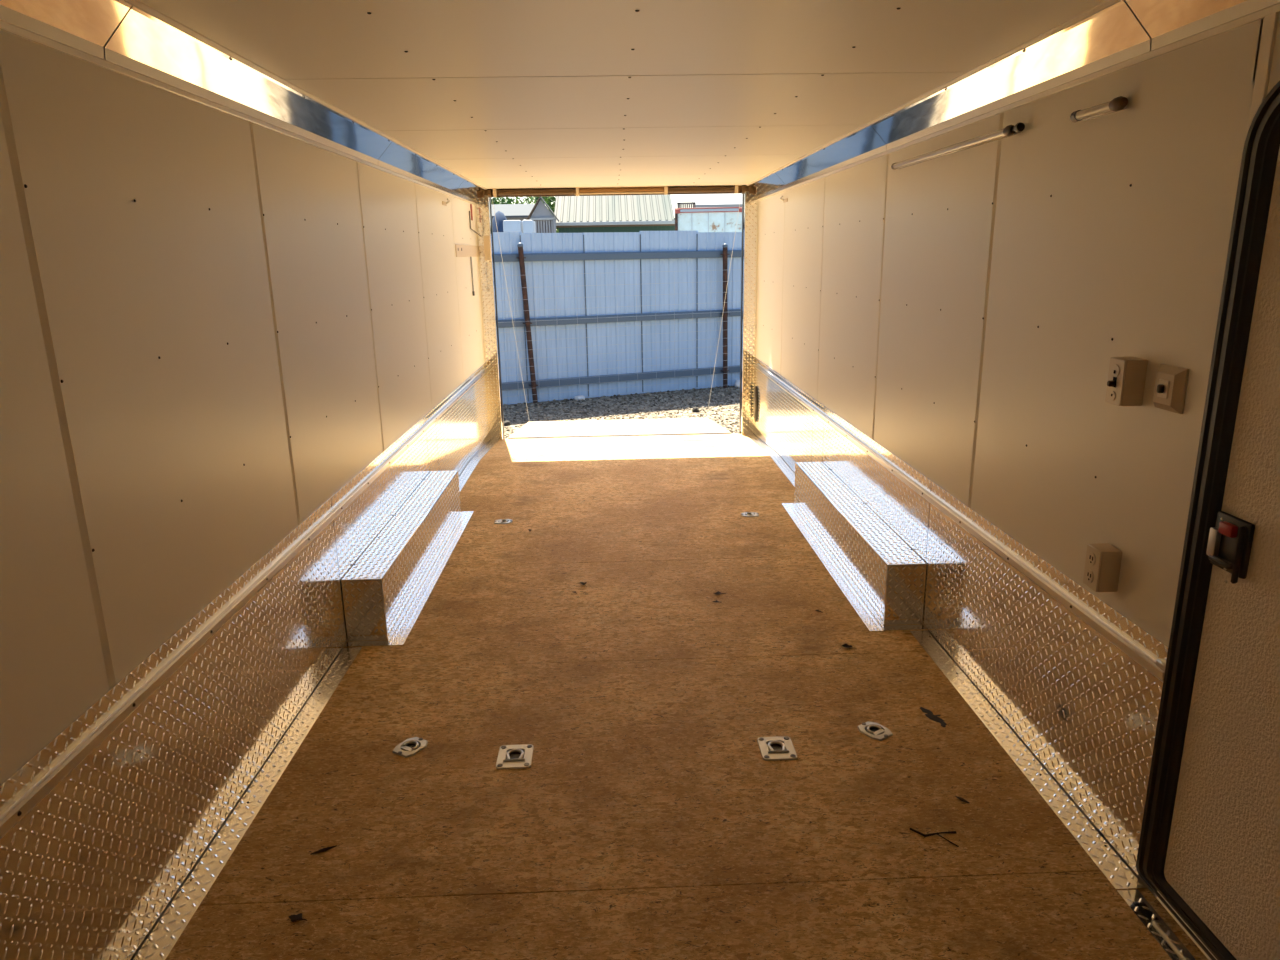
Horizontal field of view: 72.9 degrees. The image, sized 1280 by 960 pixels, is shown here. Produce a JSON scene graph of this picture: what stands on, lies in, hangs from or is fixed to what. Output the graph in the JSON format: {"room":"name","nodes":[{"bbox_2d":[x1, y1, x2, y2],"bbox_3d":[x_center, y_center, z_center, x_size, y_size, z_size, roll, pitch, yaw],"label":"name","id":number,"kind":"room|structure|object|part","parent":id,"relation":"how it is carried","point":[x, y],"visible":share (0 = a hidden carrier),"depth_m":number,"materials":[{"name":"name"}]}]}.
{"room":"cargo trailer interior","nodes":[
{"label":"cargo trailer interior","id":0,"kind":"room"},
{"bbox_2d":[0,30,489,959],"bbox_3d":[-1.284,-0.349,3.586,0.055,2.330,8.800,-1,15,-2],"label":"wall","id":1,"kind":"structure","parent":0,"point":[216,325],"depth_m":2.24,"materials":[{"name":"white"}]},
{"bbox_3d":[-1.193,-0.031,1.195,0.018,1.413,1.206,-1,15,-2],"label":"wall panel","id":2,"kind":"part","parent":1,"relation":"part of","materials":[{"name":"white"}]},
{"bbox_3d":[-1.235,-0.337,2.370,0.018,1.413,1.216,-1,15,-2],"label":"wall panel","id":3,"kind":"part","parent":1,"relation":"part of","materials":[{"name":"white"}]},
{"bbox_3d":[-1.206,0.676,2.405,0.016,0.626,2.389,-1,15,-2],"label":"tread plate","id":4,"kind":"part","parent":1,"relation":"part of","materials":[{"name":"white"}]},
{"bbox_2d":[0,0,486,204],"bbox_3d":[-1.226,-1.363,3.313,0.114,0.139,8.780,-1,15,-2],"label":"trim","id":5,"kind":"structure","parent":1,"relation":"attached to","point":[133,39],"depth_m":2.38,"materials":[{"name":"silver metal"}]},
{"bbox_3d":[-1.144,-0.716,0.807,0.087,0.117,2.394,-1,15,-2],"label":"cove panel","id":6,"kind":"part","parent":5,"relation":"part of","materials":[{"name":"silver metal"}]},
{"bbox_3d":[-1.227,-1.322,3.138,0.087,0.117,2.414,-1,15,-2],"label":"cove panel","id":7,"kind":"part","parent":5,"relation":"part of","materials":[{"name":"silver metal"}]},
{"bbox_3d":[-1.307,-1.907,5.387,0.087,0.117,2.224,-1,15,-2],"label":"cove panel","id":8,"kind":"part","parent":5,"relation":"part of","materials":[{"name":"silver metal"}]},
{"bbox_3d":[-1.364,-2.330,7.012,0.087,0.117,1.124,-1,15,-2],"label":"cove panel","id":9,"kind":"part","parent":5,"relation":"part of","materials":[{"name":"silver metal"}]},
{"bbox_2d":[0,368,486,838],"bbox_3d":[-1.242,0.097,3.651,0.014,0.042,8.700,-1,15,-2],"label":"trim","id":10,"kind":"structure","parent":1,"relation":"attached to","point":[34,793],"depth_m":2.19,"materials":[{"name":"silver metal"}]},
{"bbox_2d":[130,440,498,959],"bbox_3d":[-1.200,0.685,3.806,0.082,0.092,8.700,-1,15,-2],"label":"baseboard","id":11,"kind":"structure","parent":1,"relation":"attached to","point":[170,925],"depth_m":2.51,"materials":[{"name":"white metal"}]},
{"bbox_3d":[-1.277,-0.643,3.548,0.018,1.413,1.211,-1,15,-2],"label":"wall panel","id":12,"kind":"part","parent":1,"relation":"part of","materials":[{"name":"white"}]},
{"bbox_3d":[-1.279,0.143,4.453,0.016,0.626,1.834,-1,15,-2],"label":"tread plate","id":13,"kind":"part","parent":1,"relation":"part of","materials":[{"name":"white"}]},
{"bbox_3d":[-1.318,-0.950,4.726,0.018,1.413,1.216,-1,15,-2],"label":"wall panel","id":14,"kind":"part","parent":1,"relation":"part of","materials":[{"name":"white"}]},
{"bbox_3d":[-1.315,-0.125,5.486,0.016,0.626,0.289,-1,15,-2],"label":"tread plate","id":15,"kind":"part","parent":1,"relation":"part of","materials":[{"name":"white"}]},
{"bbox_3d":[-1.360,-1.257,5.908,0.018,1.413,1.221,-1,15,-2],"label":"wall panel","id":16,"kind":"part","parent":1,"relation":"part of","materials":[{"name":"white"}]},
{"bbox_2d":[442,198,449,205],"bbox_3d":[-1.355,-1.947,6.062,0.036,0.045,0.140,-1,15,-2],"label":"clip","id":17,"kind":"object","parent":1,"relation":"attached to","point":[448,201],"visible":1,"depth_m":6.07,"materials":[{"name":"beige plastic"}]},
{"bbox_3d":[-1.360,-0.418,6.786,0.016,0.714,2.364,-1,15,-2],"label":"tread plate","id":18,"kind":"part","parent":1,"relation":"part of","materials":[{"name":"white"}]},
{"bbox_3d":[-1.402,-1.564,7.086,0.018,1.413,1.206,-1,15,-2],"label":"wall panel","id":19,"kind":"part","parent":1,"relation":"part of","materials":[{"name":"white"}]},
{"bbox_2d":[455,236,491,260],"bbox_3d":[-1.342,-1.885,7.023,0.115,0.210,1.146,-1,15,-2],"label":"bracket","id":20,"kind":"object","parent":1,"relation":"attached to","point":[461,250],"visible":1,"depth_m":7.30,"materials":[{"name":"beige metal"}]},
{"bbox_2d":[470,257,474,295],"bbox_3d":[-1.393,-1.694,7.197,0.014,0.315,0.040,-1,15,-2],"label":"rod","id":21,"kind":"object","parent":20,"relation":"hanging from","point":[473,291],"visible":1,"depth_m":7.19,"materials":[{"name":"grey metal"}]},
{"bbox_3d":[-1.393,-1.707,7.188,0.012,0.286,0.030,-1,15,-2],"label":"rod","id":22,"kind":"part","parent":21,"relation":"part of","materials":[{"name":"grey metal"}]},
{"bbox_2d":[469,211,480,236],"bbox_3d":[-1.391,-2.162,7.316,0.012,0.199,0.347,0,15,4],"label":"cable","id":23,"kind":"object","parent":1,"relation":"attached to","point":[469,211],"visible":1,"depth_m":7.15,"materials":[{"name":"grey metal"}]},
{"bbox_2d":[475,195,504,440],"bbox_3d":[-1.375,-1.420,7.808,0.171,2.175,0.146,-1,15,-2],"label":"trim","id":24,"kind":"structure","parent":1,"relation":"attached to","point":[483,208],"depth_m":7.75,"materials":[{"name":"white"}]},
{"bbox_2d":[478,185,755,197],"bbox_3d":[-0.199,-2.515,7.553,2.460,0.085,0.130,-1,15,-2],"label":"header","id":25,"kind":"object","parent":1,"relation":"attached to","point":[666,190],"visible":0.97,"depth_m":7.53,"materials":[{"name":"brown wood"}]},
{"bbox_2d":[139,0,1106,188],"bbox_3d":[-0.051,-1.482,3.319,2.560,0.062,8.870,-1,15,-2],"label":"ceiling","id":26,"kind":"structure","parent":0,"point":[501,94],"depth_m":2.71,"materials":[{"name":"white"}]},
{"bbox_3d":[-0.181,-2.418,7.005,2.338,0.012,1.214,-1,15,-2],"label":"panel","id":27,"kind":"part","parent":26,"relation":"part of","materials":[{"name":"white"}]},
{"bbox_3d":[-0.139,-2.107,5.811,2.338,0.012,1.244,-1,15,-2],"label":"panel","id":28,"kind":"part","parent":26,"relation":"part of","materials":[{"name":"white"}]},
{"bbox_3d":[-0.096,-1.795,4.611,2.338,0.012,1.224,-1,15,-2],"label":"panel","id":29,"kind":"part","parent":26,"relation":"part of","materials":[{"name":"white"}]},
{"bbox_3d":[-0.013,-1.182,2.256,2.338,0.012,1.214,-1,15,-2],"label":"panel","id":30,"kind":"part","parent":26,"relation":"part of","materials":[{"name":"white"}]},
{"bbox_3d":[-0.054,-1.488,3.431,2.338,0.012,1.204,-1,15,-2],"label":"panel","id":31,"kind":"part","parent":26,"relation":"part of","materials":[{"name":"white"}]},
{"bbox_2d":[166,434,1207,959],"bbox_3d":[-0.014,0.716,3.908,2.560,0.235,8.800,-1,15,-2],"label":"floor","id":32,"kind":"structure","parent":0,"point":[648,819],"depth_m":2.66,"materials":[{"name":"brown wood"}]},
{"bbox_2d":[289,913,306,921],"bbox_3d":[-0.837,1.071,2.118,0.047,0.005,0.027,-4,15,-10],"label":"dry leaf","id":33,"kind":"object","parent":32,"relation":"on","point":[298,916],"visible":1,"depth_m":2.12,"materials":[{"name":"brown plant"}]},
{"bbox_2d":[310,845,336,854],"bbox_3d":[-0.862,1.008,2.361,0.070,0.009,0.010,-11,18,-34],"label":"splinter","id":34,"kind":"object","parent":32,"relation":"on","point":[326,848],"visible":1,"depth_m":2.36,"materials":[{"name":"brown plant"}]},
{"bbox_2d":[341,470,473,646],"bbox_3d":[-1.144,0.312,4.509,0.244,0.281,1.945,-1,15,-2],"label":"wheel well cover","id":35,"kind":"object","parent":32,"relation":"on","point":[377,590],"visible":1,"depth_m":4.03,"materials":[{"name":"white metal"}]},
{"bbox_2d":[392,737,427,757],"bbox_3d":[-0.756,0.877,2.853,0.088,0.011,0.110,8,17,30],"label":"ring","id":36,"kind":"object","parent":32,"relation":"on","point":[409,747],"visible":1,"depth_m":2.85,"materials":[{"name":"silver metal"}]},
{"bbox_2d":[494,519,512,523],"bbox_3d":[-0.831,0.250,5.262,0.110,0.011,0.088,-1,15,-2],"label":"ring","id":37,"kind":"object","parent":32,"relation":"on","point":[499,521],"visible":1,"depth_m":5.25,"materials":[{"name":"silver metal"}]},
{"bbox_2d":[496,744,533,768],"bbox_3d":[-0.402,0.887,2.788,0.112,0.012,0.132,-1,15,-2],"label":"ring","id":38,"kind":"object","parent":32,"relation":"on","point":[509,756],"visible":1,"depth_m":2.78,"materials":[{"name":"silver metal"}]},
{"bbox_2d":[741,512,758,516],"bbox_3d":[0.676,0.210,5.318,0.110,0.011,0.088,-1,15,-2],"label":"ring","id":39,"kind":"object","parent":32,"relation":"on","point":[745,514],"visible":1,"depth_m":5.31,"materials":[{"name":"silver metal"}]},
{"bbox_2d":[757,736,796,760],"bbox_3d":[0.444,0.867,2.809,0.112,0.012,0.132,-1,15,-2],"label":"ring","id":40,"kind":"object","parent":32,"relation":"on","point":[779,747],"visible":1,"depth_m":2.80,"materials":[{"name":"silver metal"}]},
{"bbox_2d":[781,462,926,630],"bbox_3d":[1.059,0.257,4.573,0.244,0.281,1.945,-1,15,-2],"label":"wheel well cover","id":41,"kind":"object","parent":32,"relation":"on","point":[890,577],"visible":1,"depth_m":4.12,"materials":[{"name":"white metal"}]},
{"bbox_2d":[857,721,892,740],"bbox_3d":[0.787,0.838,2.902,0.088,0.011,0.110,-11,18,-33],"label":"ring","id":42,"kind":"object","parent":32,"relation":"on","point":[873,730],"visible":1,"depth_m":2.90,"materials":[{"name":"silver metal"}]},
{"bbox_2d":[920,707,946,726],"bbox_3d":[1.014,0.816,2.988,0.058,0.001,0.142,-1,15,-2],"label":"smear","id":43,"kind":"object","parent":32,"relation":"on","point":[929,714],"visible":1,"depth_m":2.98,"materials":[{"name":"black"}]},
{"bbox_2d":[910,828,958,846],"bbox_3d":[0.807,0.978,2.372,0.124,0.007,0.064,1,15,8],"label":"twig","id":44,"kind":"object","parent":32,"relation":"on","point":[914,830],"visible":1,"depth_m":2.38,"materials":[{"name":"brown wood"}]},
{"bbox_3d":[0.809,0.974,2.387,0.124,0.007,0.031,1,15,8],"label":"stem","id":45,"kind":"part","parent":44,"relation":"part of","materials":[{"name":"brown plant"}]},
{"bbox_2d":[690,193,741,207],"bbox_3d":[4.835,-8.951,31.186,6.250,5.450,4.500,-1,15,-2],"label":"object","id":46,"kind":"structure","parent":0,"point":[702,200],"depth_m":29.02,"materials":[{"name":"grey"}]},
{"bbox_2d":[754,12,1279,959],"bbox_3d":[1.219,-0.410,3.659,0.056,2.330,8.800,-1,15,-2],"label":"wall","id":47,"kind":"structure","parent":0,"point":[963,315],"depth_m":2.66,"materials":[{"name":"white"}]},
{"bbox_2d":[739,191,757,434],"bbox_3d":[1.012,-1.478,7.878,0.171,2.175,0.146,-1,15,-2],"label":"trim","id":48,"kind":"structure","parent":47,"relation":"attached to","point":[749,256],"depth_m":7.80,"materials":[{"name":"white"}]},
{"bbox_2d":[753,386,757,421],"bbox_3d":[1.052,-0.693,7.885,0.023,0.330,0.170,-1,15,-2],"label":"marker light","id":49,"kind":"object","parent":47,"relation":"attached to","point":[755,397],"visible":1,"depth_m":7.84,"materials":[{"name":"black plastic"}]},
{"bbox_3d":[1.074,-1.624,7.158,0.018,1.413,1.206,-1,15,-2],"label":"wall panel","id":50,"kind":"part","parent":47,"relation":"part of","materials":[{"name":"white"}]},
{"bbox_3d":[1.105,-0.482,6.872,0.016,0.714,2.334,-1,15,-2],"label":"tread plate","id":51,"kind":"part","parent":47,"relation":"part of","materials":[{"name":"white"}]},
{"bbox_3d":[1.116,-1.318,5.980,0.018,1.413,1.221,-1,15,-2],"label":"wall panel","id":52,"kind":"part","parent":47,"relation":"part of","materials":[{"name":"white"}]},
{"bbox_3d":[1.150,-0.193,5.584,0.016,0.626,0.294,-1,15,-2],"label":"tread plate","id":53,"kind":"part","parent":47,"relation":"part of","materials":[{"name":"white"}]},
{"bbox_3d":[1.158,-1.011,4.798,0.018,1.413,1.216,-1,15,-2],"label":"wall panel","id":54,"kind":"part","parent":47,"relation":"part of","materials":[{"name":"white"}]},
{"bbox_3d":[1.187,0.076,4.549,0.016,0.626,1.834,-1,15,-2],"label":"tread plate","id":55,"kind":"part","parent":47,"relation":"part of","materials":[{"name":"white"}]},
{"bbox_3d":[1.200,-0.704,3.620,0.018,1.413,1.211,-1,15,-2],"label":"wall panel","id":56,"kind":"part","parent":47,"relation":"part of","materials":[{"name":"white"}]},
{"bbox_2d":[891,122,1024,169],"bbox_3d":[1.167,-1.256,3.298,0.040,0.033,1.242,-1,15,-2],"label":"tube light","id":57,"kind":"object","parent":47,"relation":"attached to","point":[1010,130],"visible":1,"depth_m":3.12,"materials":[{"name":"white plastic"}]},
{"bbox_3d":[1.186,-1.106,2.723,0.030,0.030,0.053,-1,15,-2],"label":"knob","id":58,"kind":"part","parent":57,"relation":"part of","materials":[{"name":"black plastic"}]},
{"bbox_2d":[754,362,1165,681],"bbox_3d":[1.147,-0.299,4.984,0.020,0.056,6.088,-1,15,-2],"label":"trim","id":59,"kind":"structure","parent":47,"relation":"attached to","point":[1156,667],"depth_m":2.82,"materials":[{"name":"silver metal"}]},
{"bbox_2d":[746,434,1195,959],"bbox_3d":[1.147,0.427,4.639,0.082,0.092,7.120,-1,15,-2],"label":"baseboard","id":60,"kind":"structure","parent":47,"relation":"attached to","point":[1097,847],"depth_m":2.54,"materials":[{"name":"white metal"}]},
{"bbox_3d":[1.236,1.154,1.675,0.053,0.002,1.015,-1,15,-2],"label":"sill plate","id":61,"kind":"part","parent":60,"relation":"part of","materials":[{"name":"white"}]},
{"bbox_2d":[746,0,1279,200],"bbox_3d":[1.128,-1.421,3.382,0.114,0.139,8.780,-1,15,-2],"label":"trim","id":62,"kind":"structure","parent":47,"relation":"attached to","point":[1111,36],"depth_m":2.53,"materials":[{"name":"silver metal"}]},
{"bbox_3d":[1.006,-2.364,6.989,0.087,0.117,1.314,-1,15,-2],"label":"cove panel","id":63,"kind":"part","parent":62,"relation":"part of","materials":[{"name":"silver metal"}]},
{"bbox_3d":[1.070,-1.896,5.190,0.087,0.117,2.394,-1,15,-2],"label":"cove panel","id":64,"kind":"part","parent":62,"relation":"part of","materials":[{"name":"silver metal"}]},
{"bbox_3d":[1.146,-1.337,3.042,0.087,0.117,2.034,-1,15,-2],"label":"cove panel","id":65,"kind":"part","parent":62,"relation":"part of","materials":[{"name":"silver metal"}]},
{"bbox_3d":[1.223,-0.776,0.886,0.087,0.117,2.414,-1,15,-2],"label":"cove panel","id":66,"kind":"part","parent":62,"relation":"part of","materials":[{"name":"silver metal"}]},
{"bbox_3d":[1.245,0.507,2.893,0.016,0.626,1.579,-1,15,-2],"label":"tread plate","id":67,"kind":"part","parent":47,"relation":"part of","materials":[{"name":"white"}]},
{"bbox_2d":[1070,96,1127,121],"bbox_3d":[1.204,-0.971,2.270,0.040,0.033,0.236,-1,15,-2],"label":"tube light","id":68,"kind":"object","parent":47,"relation":"attached to","point":[1119,103],"visible":1,"depth_m":2.25,"materials":[{"name":"white plastic"}]},
{"bbox_2d":[1083,543,1121,591],"bbox_3d":[1.221,0.232,2.291,0.062,0.114,0.069,-1,15,-2],"label":"outlet box","id":69,"kind":"object","parent":47,"relation":"attached to","point":[1103,560],"visible":1,"depth_m":2.27,"materials":[{"name":"beige plastic"}]},
{"bbox_2d":[1086,570,1093,581],"bbox_3d":[1.194,0.255,2.296,0.004,0.034,0.031,-1,15,-2],"label":"socket","id":70,"kind":"object","parent":69,"relation":"attached to","point":[1089,573],"depth_m":2.29,"materials":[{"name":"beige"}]},
{"bbox_2d":[1088,553,1095,564],"bbox_3d":[1.193,0.208,2.284,0.004,0.034,0.031,-1,15,-2],"label":"socket","id":71,"kind":"object","parent":69,"relation":"attached to","point":[1091,556],"depth_m":2.28,"materials":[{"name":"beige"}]},
{"bbox_3d":[1.197,0.232,2.290,0.005,0.112,0.067,-1,15,-2],"label":"plate","id":72,"kind":"part","parent":69,"relation":"part of","materials":[{"name":"beige plastic"}]},
{"bbox_3d":[1.240,-0.403,2.462,0.018,1.413,1.176,-1,15,-2],"label":"wall panel","id":73,"kind":"part","parent":47,"relation":"part of","materials":[{"name":"white"}]},
{"bbox_2d":[1105,356,1147,405],"bbox_3d":[1.206,-0.247,2.164,0.075,0.116,0.069,-1,15,-2],"label":"switch box","id":74,"kind":"object","parent":47,"relation":"attached to","point":[1126,375],"visible":1,"depth_m":2.14,"materials":[{"name":"beige plastic"}]},
{"bbox_2d":[1109,391,1115,400],"bbox_3d":[1.186,-0.211,2.172,0.004,0.024,0.024,-1,15,-2],"label":"socket","id":75,"kind":"object","parent":74,"relation":"attached to","point":[1112,394],"depth_m":2.17,"materials":[{"name":"beige plastic"}]},
{"bbox_2d":[1111,364,1119,375],"bbox_3d":[1.185,-0.273,2.155,0.004,0.030,0.032,-1,15,-2],"label":"socket","id":76,"kind":"object","parent":74,"relation":"attached to","point":[1115,368],"depth_m":2.15,"materials":[{"name":"beige plastic"}]},
{"bbox_3d":[1.188,-0.246,2.163,0.005,0.114,0.067,-1,15,-2],"label":"plate","id":77,"kind":"part","parent":74,"relation":"part of","materials":[{"name":"beige plastic"}]},
{"bbox_2d":[1153,364,1188,413],"bbox_3d":[1.231,-0.214,2.028,0.036,0.104,0.097,-1,15,-2],"label":"switch plate","id":78,"kind":"object","parent":47,"relation":"attached to","point":[1171,381],"visible":1,"depth_m":2.00,"materials":[{"name":"beige plastic"}]},
{"bbox_3d":[1.226,-0.214,2.028,0.004,0.042,0.037,-1,15,-2],"label":"rocker frame","id":79,"kind":"part","parent":78,"relation":"part of","materials":[{"name":"beige plastic"}]},
{"bbox_2d":[1136,81,1279,959],"bbox_3d":[1.261,0.199,1.541,0.056,1.852,0.835,-1,15,-2],"label":"door","id":80,"kind":"structure","parent":47,"relation":"in","point":[1209,848],"depth_m":1.83,"materials":[{"name":"white metal"}]},
{"bbox_3d":[1.265,-0.764,1.319,0.018,0.138,0.870,-1,15,-2],"label":"wall panel","id":81,"kind":"part","parent":47,"relation":"part of","materials":[{"name":"white"}]},
{"bbox_3d":[1.255,-0.706,1.720,0.018,0.178,0.107,-1,15,-2],"label":"corner panel","id":82,"kind":"part","parent":47,"relation":"part of","materials":[{"name":"white"}]},
{"label":"outside","id":83,"kind":"structure","parent":0,"visible":0},
{"bbox_2d":[503,386,739,437],"bbox_3d":[-1.014,-6.262,32.453,80.000,0.200,54.000,-1,15,-2],"label":"ground","id":84,"kind":"structure","parent":83,"point":[601,409],"depth_m":11.62,"materials":[{"name":"grey gravel"}]},
{"bbox_2d":[492,211,506,231],"bbox_3d":[-2.612,-3.709,16.720,0.670,2.850,1.317,-1,15,-2],"label":"heap","id":85,"kind":"object","parent":84,"relation":"on","point":[500,217],"visible":0.06,"depth_m":16.16,"materials":[{"name":"blue"}]},
{"bbox_2d":[504,420,509,425],"bbox_3d":[-1.666,-0.698,10.667,0.125,0.069,0.127,-13,19,-40],"label":"rock","id":86,"kind":"object","parent":84,"relation":"on","point":[506,422],"visible":0.58,"depth_m":10.63,"materials":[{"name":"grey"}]},
{"bbox_2d":[491,204,534,220],"bbox_3d":[-4.858,-6.057,24.565,4.250,3.510,3.100,-1,15,-2],"label":"roof","id":87,"kind":"structure","parent":84,"relation":"on","point":[520,212],"depth_m":23.99,"materials":[{"name":"grey metal"}]},
{"bbox_2d":[503,220,522,232],"bbox_3d":[-2.252,-3.386,15.892,0.335,2.630,0.640,-1,15,-2],"label":"tank","id":88,"kind":"object","parent":84,"relation":"on","point":[508,225],"visible":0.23,"depth_m":15.30,"materials":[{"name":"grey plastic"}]},
{"bbox_2d":[491,196,551,208],"bbox_3d":[-4.938,-7.989,29.674,4.329,4.696,3.338,-1,15,-2],"label":"tree","id":89,"kind":"object","parent":84,"relation":"on","point":[506,200],"visible":0.04,"depth_m":29.17,"materials":[{"name":"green plant"}]},
{"bbox_2d":[523,220,535,232],"bbox_3d":[-1.974,-3.392,15.900,0.200,2.630,0.640,-1,15,-2],"label":"tank","id":90,"kind":"object","parent":84,"relation":"on","point":[529,226],"visible":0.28,"depth_m":15.31,"materials":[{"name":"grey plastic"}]},
{"bbox_2d":[519,196,558,232],"bbox_3d":[-3.316,-9.946,35.578,2.926,5.452,3.538,-5,15,-14],"label":"tree","id":91,"kind":"object","parent":84,"relation":"on","point":[550,199],"visible":0.06,"depth_m":34.78,"materials":[{"name":"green plant"}]},
{"bbox_2d":[527,197,558,232],"bbox_3d":[-2.300,-5.108,20.994,0.750,3.390,0.340,-1,15,-2],"label":"shed","id":92,"kind":"object","parent":84,"relation":"on","point":[545,222],"visible":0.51,"depth_m":20.61,"materials":[{"name":"grey"}]},
{"bbox_3d":[-2.018,-4.834,20.998,0.060,2.850,0.090,-1,15,-2],"label":"corner post","id":93,"kind":"part","parent":92,"relation":"part of","materials":[{"name":"grey"}]},
{"bbox_2d":[574,395,584,399],"bbox_3d":[-0.867,-1.178,12.430,0.148,0.080,0.144,11,19,39],"label":"rock","id":94,"kind":"object","parent":84,"relation":"on","point":[579,397],"visible":0.96,"depth_m":12.39,"materials":[{"name":"white stone"}]},
{"bbox_2d":[554,195,674,232],"bbox_3d":[-0.668,-6.631,24.678,3.100,4.425,7.380,-1,15,-2],"label":"roof","id":95,"kind":"object","parent":84,"relation":"on","point":[610,213],"visible":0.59,"depth_m":21.48,"materials":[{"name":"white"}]},
{"bbox_2d":[493,230,741,404],"bbox_3d":[-0.335,-2.333,12.420,11.752,2.386,0.187,-7,16,-22],"label":"corrugated fence","id":96,"kind":"object","parent":84,"relation":"on","point":[595,314],"visible":0.34,"depth_m":12.47,"materials":[{"name":"blue metal"}]},
{"bbox_3d":[-1.538,-2.086,11.911,0.182,2.204,0.068,-7,16,-22],"label":"post","id":97,"kind":"part","parent":96,"relation":"part of","materials":[{"name":"metal"}]},
{"bbox_3d":[-0.388,-3.165,12.230,11.600,0.105,0.044,-7,16,-22],"label":"rail","id":98,"kind":"part","parent":96,"relation":"part of","materials":[{"name":"blue"}]},
{"bbox_3d":[-0.374,-2.322,12.450,11.600,0.102,0.044,-7,16,-22],"label":"rail","id":99,"kind":"part","parent":96,"relation":"part of","materials":[{"name":"blue"}]},
{"bbox_3d":[-0.360,-1.488,12.667,11.600,0.107,0.044,-7,16,-22],"label":"rail","id":100,"kind":"part","parent":96,"relation":"part of","materials":[{"name":"blue"}]},
{"bbox_3d":[1.287,-2.415,13.077,0.095,2.156,0.068,-7,16,-22],"label":"post","id":101,"kind":"part","parent":96,"relation":"part of","materials":[{"name":"metal"}]},
{"bbox_2d":[507,418,732,438],"bbox_3d":[-0.224,-0.535,9.315,2.155,0.346,2.295,-1,15,-2],"label":"door","id":102,"kind":"structure","parent":84,"relation":"on","point":[668,426],"depth_m":9.14,"materials":[{"name":"silver wood"}]},
{"bbox_2d":[492,200,528,416],"bbox_3d":[-1.311,-1.587,8.975,0.003,2.414,2.192,-1,15,-1],"label":"cable","id":103,"kind":"object","parent":102,"relation":"attached to","point":[492,200],"visible":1,"depth_m":8.62,"materials":[{"name":"silver metal"}]},
{"bbox_2d":[707,198,740,413],"bbox_3d":[0.850,-1.640,9.038,0.003,2.414,2.193,-2,15,-3],"label":"cable","id":104,"kind":"object","parent":102,"relation":"attached to","point":[740,198],"visible":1,"depth_m":8.79,"materials":[{"name":"silver metal"}]},
{"bbox_2d":[503,385,739,438],"bbox_3d":[-0.029,-0.947,11.577,9.539,0.049,6.306,-1,15,-2],"label":"gravel stones","id":105,"kind":"object","parent":84,"relation":"on","point":[659,398],"visible":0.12,"depth_m":11.83},
{"bbox_2d":[675,207,741,231],"bbox_3d":[1.453,-4.231,18.489,1.380,2.835,4.090,0,15,3],"label":"truck","id":106,"kind":"object","parent":84,"relation":"on","point":[715,219],"visible":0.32,"depth_m":16.30,"materials":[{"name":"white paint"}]},
{"bbox_3d":[0.702,-3.941,16.581,0.055,2.360,0.090,0,15,3],"label":"corner post","id":107,"kind":"part","parent":106,"relation":"part of","materials":[{"name":"metal"}]},
{"bbox_2d":[677,202,695,207],"bbox_3d":[0.894,-5.253,16.706,0.350,0.190,0.100,-1,15,-2],"label":"roof rack","id":108,"kind":"object","parent":106,"relation":"on","point":[682,204],"visible":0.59,"depth_m":16.66,"materials":[{"name":"grey metal"}]},
{"bbox_3d":[1.344,-5.061,16.228,1.380,0.085,0.050,0,15,3],"label":"rail","id":109,"kind":"part","parent":106,"relation":"part of","materials":[{"name":"white metal"}]},
{"bbox_3d":[1.312,-5.048,16.199,1.140,0.045,0.025,0,15,3],"label":"rail","id":110,"kind":"part","parent":106,"relation":"part of","materials":[{"name":"grey metal"}]},
{"bbox_2d":[734,379,739,387],"bbox_3d":[1.537,-1.475,13.371,0.153,0.158,0.166,-1,15,-2],"label":"rock","id":111,"kind":"object","parent":84,"relation":"on","point":[737,383],"visible":0.48,"depth_m":13.31,"materials":[{"name":"white stone"}]}
]}

